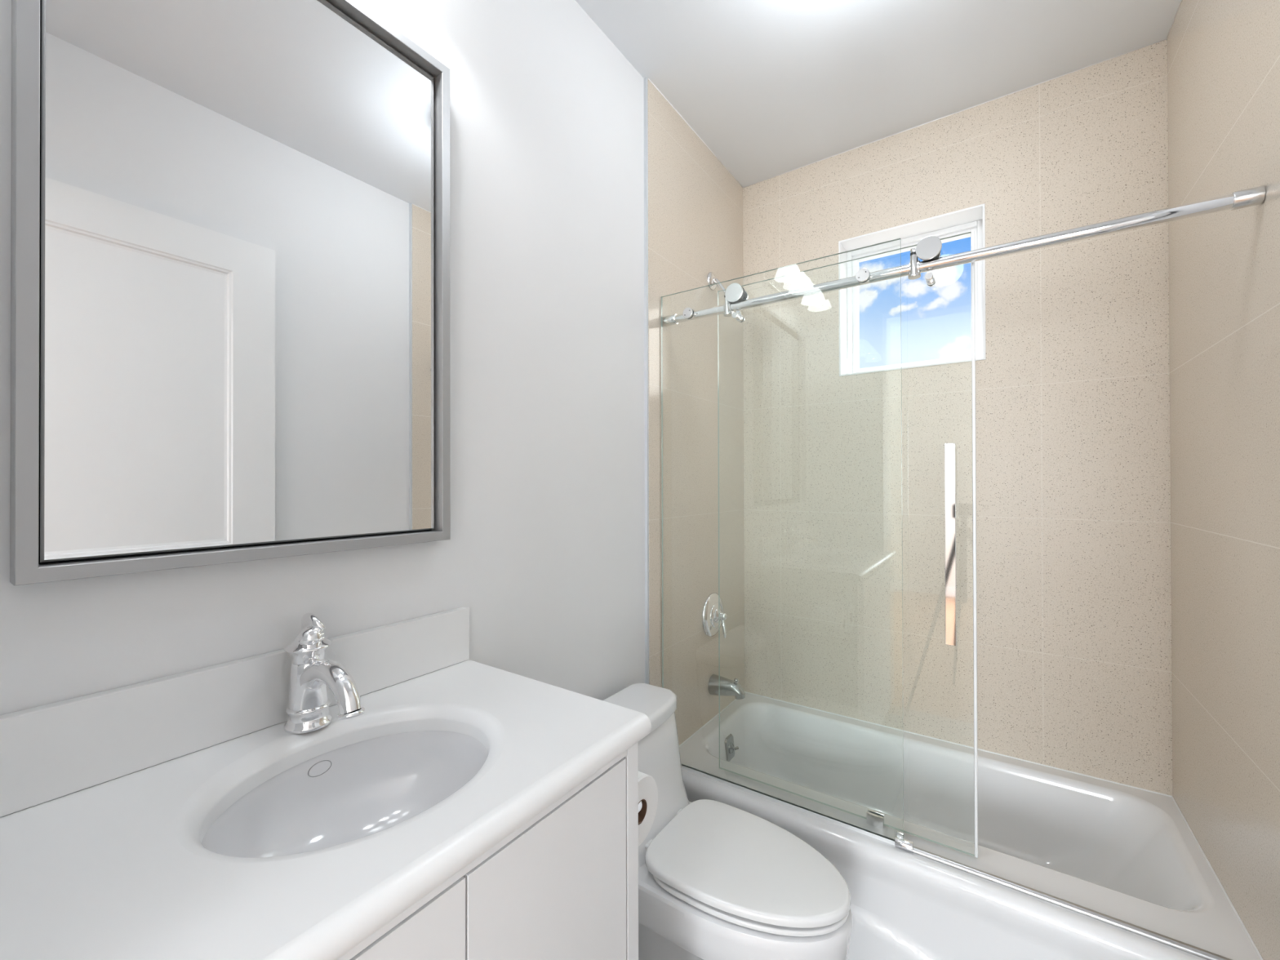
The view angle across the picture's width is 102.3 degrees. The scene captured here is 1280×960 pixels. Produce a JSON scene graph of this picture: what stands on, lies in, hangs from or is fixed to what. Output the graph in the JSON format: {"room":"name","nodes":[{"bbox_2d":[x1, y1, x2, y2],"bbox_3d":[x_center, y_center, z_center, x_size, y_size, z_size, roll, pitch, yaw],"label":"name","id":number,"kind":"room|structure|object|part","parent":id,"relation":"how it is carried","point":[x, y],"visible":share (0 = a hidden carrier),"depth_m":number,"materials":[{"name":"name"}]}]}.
{"room":"bathroom","nodes":[
{"label":"bathroom","id":0,"kind":"room"},
{"bbox_2d":[0,0,744,745],"bbox_3d":[-0.219,-0.011,1.476,0.112,2.694,2.610,0,0,35],"label":"wall","id":1,"kind":"structure","parent":0,"point":[544,552],"depth_m":1.36,"materials":[{"name":"white paint"}]},
{"bbox_2d":[9,0,450,586],"bbox_3d":[-0.577,-0.367,0.848,0.042,0.981,0.578,0,0,35],"label":"wall mirror","id":2,"kind":"object","parent":1,"relation":"attached to","point":[230,219],"visible":1,"depth_m":0.77,"materials":[{"name":"silver metal"}]},
{"bbox_2d":[0,606,469,817],"bbox_3d":[-0.615,0.337,0.806,0.020,0.114,0.814,0,0,35],"label":"backsplash","id":3,"kind":"structure","parent":1,"relation":"attached to","point":[49,752],"depth_m":0.73,"materials":[{"name":"white stone"}]},
{"bbox_2d":[644,76,648,684],"bbox_3d":[0.600,-0.014,1.329,1.424,2.694,0.009,0,0,35],"label":"trim","id":4,"kind":"structure","parent":1,"relation":"attached to","point":[646,101],"depth_m":1.74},
{"bbox_2d":[702,592,727,638],"bbox_3d":[0.322,0.551,2.093,0.068,0.177,0.177,0,0,35],"label":"shower valve","id":5,"kind":"object","parent":1,"relation":"attached to","point":[710,609],"visible":0.91,"depth_m":2.07,"materials":[{"name":"silver metal"}]},
{"bbox_3d":[0.337,0.592,2.079,0.016,0.083,0.030,0,0,-28],"label":"lever handle","id":6,"kind":"part","parent":5,"relation":"part of","materials":[{"name":"silver metal"}]},
{"bbox_2d":[706,271,725,296],"bbox_3d":[0.326,-0.786,2.098,0.079,0.109,0.072,0,0,35],"label":"shower head","id":7,"kind":"object","parent":1,"relation":"attached to","point":[712,278],"depth_m":2.10,"materials":[{"name":"silver metal"}]},
{"bbox_2d":[707,674,745,699],"bbox_3d":[0.354,0.835,2.074,0.142,0.086,0.080,0,0,35],"label":"tub spout","id":8,"kind":"object","parent":1,"relation":"attached to","point":[727,686],"visible":0.98,"depth_m":2.05,"materials":[{"name":"silver metal"}]},
{"bbox_2d":[733,310,742,316],"bbox_3d":[0.405,-0.648,2.043,0.034,0.025,0.072,0,0,35],"label":"shower head","id":9,"kind":"object","parent":1,"relation":"attached to","point":[739,312],"depth_m":2.04,"materials":[{"name":"silver metal"}]},
{"bbox_2d":[662,185,1265,326],"bbox_3d":[0.658,-0.575,1.417,1.398,0.074,0.056,0,0,35],"label":"rail","id":10,"kind":"object","parent":1,"relation":"attached to","point":[1255,196],"visible":0.99,"depth_m":1.27,"materials":[{"name":"silver metal"}]},
{"bbox_2d":[717,231,977,857],"bbox_3d":[0.553,0.164,1.515,0.728,1.607,0.070,0,0,35],"label":"door","id":11,"kind":"structure","parent":10,"relation":"hanging from","point":[929,247],"depth_m":1.32,"materials":[{"name":"clear glass"}]},
{"bbox_3d":[0.320,-0.530,1.681,0.020,0.020,0.060,0,0,35],"label":"anti jump knob","id":12,"kind":"part","parent":11,"relation":"part of","materials":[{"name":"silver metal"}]},
{"bbox_3d":[0.770,-0.532,1.369,0.020,0.020,0.060,0,0,35],"label":"anti jump knob","id":13,"kind":"part","parent":11,"relation":"part of","materials":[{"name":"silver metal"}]},
{"bbox_3d":[0.793,0.164,1.317,0.024,0.514,0.011,0,0,35],"label":"pull handle","id":14,"kind":"part","parent":11,"relation":"part of","materials":[{"name":"silver metal"}]},
{"bbox_2d":[575,0,1180,186],"bbox_3d":[0.399,-1.391,1.051,1.624,0.060,2.610,0,0,35],"label":"ceiling","id":15,"kind":"structure","parent":0,"point":[772,88],"depth_m":1.65,"materials":[{"name":"white paint"}]},
{"bbox_2d":[742,39,1172,795],"bbox_3d":[1.101,-0.011,2.051,1.424,2.694,0.160,0,0,35],"label":"wall","id":16,"kind":"structure","parent":0,"point":[1073,574],"depth_m":1.84,"materials":[{"name":"tile"}]},
{"bbox_2d":[838,204,986,376],"bbox_3d":[1.079,-0.712,2.064,0.506,0.562,0.161,0,0,35],"label":"window","id":17,"kind":"structure","parent":16,"relation":"in","point":[971,219],"depth_m":2.08,"materials":[{"name":"white plastic"}]},
{"bbox_2d":[647,0,1182,187],"bbox_3d":[0.825,-1.360,1.664,1.404,0.004,0.802,0,0,35],"label":"trim","id":18,"kind":"structure","parent":16,"relation":"attached to","point":[1180,0],"depth_m":1.88,"materials":[{"name":"white paint"}]},
{"bbox_2d":[679,691,1263,959],"bbox_3d":[0.842,0.974,1.670,1.407,0.007,0.764,0,0,35],"label":"trim","id":19,"kind":"structure","parent":16,"relation":"attached to","point":[696,731],"depth_m":1.68,"materials":[{"name":"white paint"}]},
{"bbox_2d":[1167,0,1279,959],"bbox_3d":[1.407,-0.016,1.254,0.012,2.694,0.800,0,0,35],"label":"wall","id":20,"kind":"structure","parent":0,"point":[1224,55],"depth_m":1.19,"materials":[{"name":"tile"}]},
{"bbox_3d":[0.406,1.358,1.038,1.624,0.050,2.610,0,0,35],"label":"floor","id":21,"kind":"structure","parent":0,"visible":0},
{"bbox_2d":[337,742,638,959],"bbox_3d":[-0.427,0.882,0.664,0.481,0.902,0.799,0,0,35],"label":"vanity cabinet","id":22,"kind":"object","parent":21,"relation":"on","point":[563,885],"visible":0.33,"depth_m":0.69,"materials":[{"name":"white paint"}]},
{"bbox_2d":[0,659,651,959],"bbox_3d":[-0.414,0.412,0.665,0.488,0.038,0.814,0,0,35],"label":"countertop","id":23,"kind":"structure","parent":22,"relation":"on","point":[120,868],"depth_m":0.56,"materials":[{"name":"white stone"}]},
{"bbox_2d":[283,612,364,733],"bbox_3d":[-0.486,0.305,0.800,0.189,0.179,0.067,0,0,35],"label":"faucet","id":24,"kind":"object","parent":23,"relation":"on","point":[311,675],"visible":1,"depth_m":0.81,"materials":[{"name":"silver metal"}]},
{"bbox_3d":[-0.537,0.242,0.833,0.068,0.053,0.038,0,0,35],"label":"handle","id":25,"kind":"part","parent":24,"relation":"part of","materials":[{"name":"silver metal"}]},
{"bbox_3d":[-0.481,0.320,0.796,0.176,0.080,0.047,0,0,35],"label":"spout","id":26,"kind":"part","parent":24,"relation":"part of","materials":[{"name":"silver metal"}]},
{"bbox_2d":[201,730,488,857],"bbox_3d":[-0.384,0.502,0.721,0.356,0.138,0.416,0,0,35],"label":"sink","id":27,"kind":"object","parent":23,"relation":"in","point":[357,790],"visible":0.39,"depth_m":0.83,"materials":[{"name":"white ceramic"}]},
{"bbox_3d":[-0.288,0.841,0.460,0.020,0.790,0.299,0,0,35],"label":"cabinet door","id":28,"kind":"part","parent":22,"relation":"part of","materials":[{"name":"white paint"}]},
{"bbox_3d":[-0.115,0.842,0.709,0.020,0.790,0.301,0,0,35],"label":"cabinet door","id":29,"kind":"part","parent":22,"relation":"part of","materials":[{"name":"white paint"}]},
{"bbox_2d":[638,800,642,812],"bbox_3d":[-0.084,0.591,0.958,0.168,0.044,0.074,0,0,35],"label":"toilet paper holder","id":30,"kind":"object","parent":22,"relation":"attached to","point":[640,804],"visible":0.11,"depth_m":0.93,"materials":[{"name":"silver metal"}]},
{"bbox_2d":[638,771,657,846],"bbox_3d":[-0.048,0.600,0.965,0.120,0.120,0.120,0,0,35],"label":"toilet roll","id":31,"kind":"object","parent":30,"relation":"on","point":[647,787],"visible":0.2,"depth_m":0.95,"materials":[{"name":"white paper"}]},
{"bbox_2d":[603,683,852,959],"bbox_3d":[0.165,0.981,1.286,0.686,0.706,0.380,0,0,35],"label":"toilet","id":32,"kind":"object","parent":21,"relation":"on","point":[717,880],"visible":0.73,"depth_m":1.18,"materials":[{"name":"white ceramic"}]},
{"bbox_3d":[-0.041,0.651,1.430,0.186,0.043,0.380,0,0,35],"label":"tank lid","id":33,"kind":"part","parent":32,"relation":"part of","materials":[{"name":"white ceramic"}]},
{"bbox_3d":[0.258,0.901,1.221,0.453,0.021,0.324,0,0,35],"label":"seat lid","id":34,"kind":"part","parent":32,"relation":"part of","materials":[{"name":"white plastic"}]},
{"bbox_3d":[0.262,0.924,1.218,0.438,0.011,0.323,0,0,35],"label":"seat","id":35,"kind":"part","parent":32,"relation":"part of","materials":[{"name":"white plastic"}]},
{"bbox_2d":[679,692,1260,959],"bbox_3d":[0.840,1.137,1.665,1.398,0.394,0.762,0,0,35],"label":"bathtub","id":36,"kind":"object","parent":21,"relation":"on","point":[1127,854],"depth_m":1.49,"materials":[{"name":"white ceramic"}]},
{"bbox_3d":[0.353,1.076,2.074,0.037,0.094,0.072,0,0,35],"label":"overflow plate","id":37,"kind":"part","parent":36,"relation":"part of","materials":[{"name":"silver metal"}]},
{"bbox_3d":[0.376,1.073,2.058,0.032,0.042,0.042,0,0,35],"label":"drain lever","id":38,"kind":"part","parent":36,"relation":"part of","materials":[{"name":"silver metal"}]},
{"bbox_2d":[661,238,903,845],"bbox_3d":[0.387,0.167,1.582,0.752,1.616,0.008,0,0,35],"label":"fixed glass panel","id":39,"kind":"object","parent":36,"relation":"on","point":[838,822],"visible":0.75,"depth_m":1.56,"materials":[{"name":"clear glass"}]},
{"bbox_2d":[866,808,884,828],"bbox_3d":[0.666,0.959,1.460,0.043,0.030,0.027,0,0,35],"label":"guide","id":40,"kind":"object","parent":36,"relation":"on","point":[873,818],"visible":1,"depth_m":1.45,"materials":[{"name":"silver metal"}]},
{"bbox_3d":[0.954,0.955,1.186,0.664,0.034,0.025,0,0,35],"label":"threshold strip","id":41,"kind":"part","parent":36,"relation":"part of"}
]}

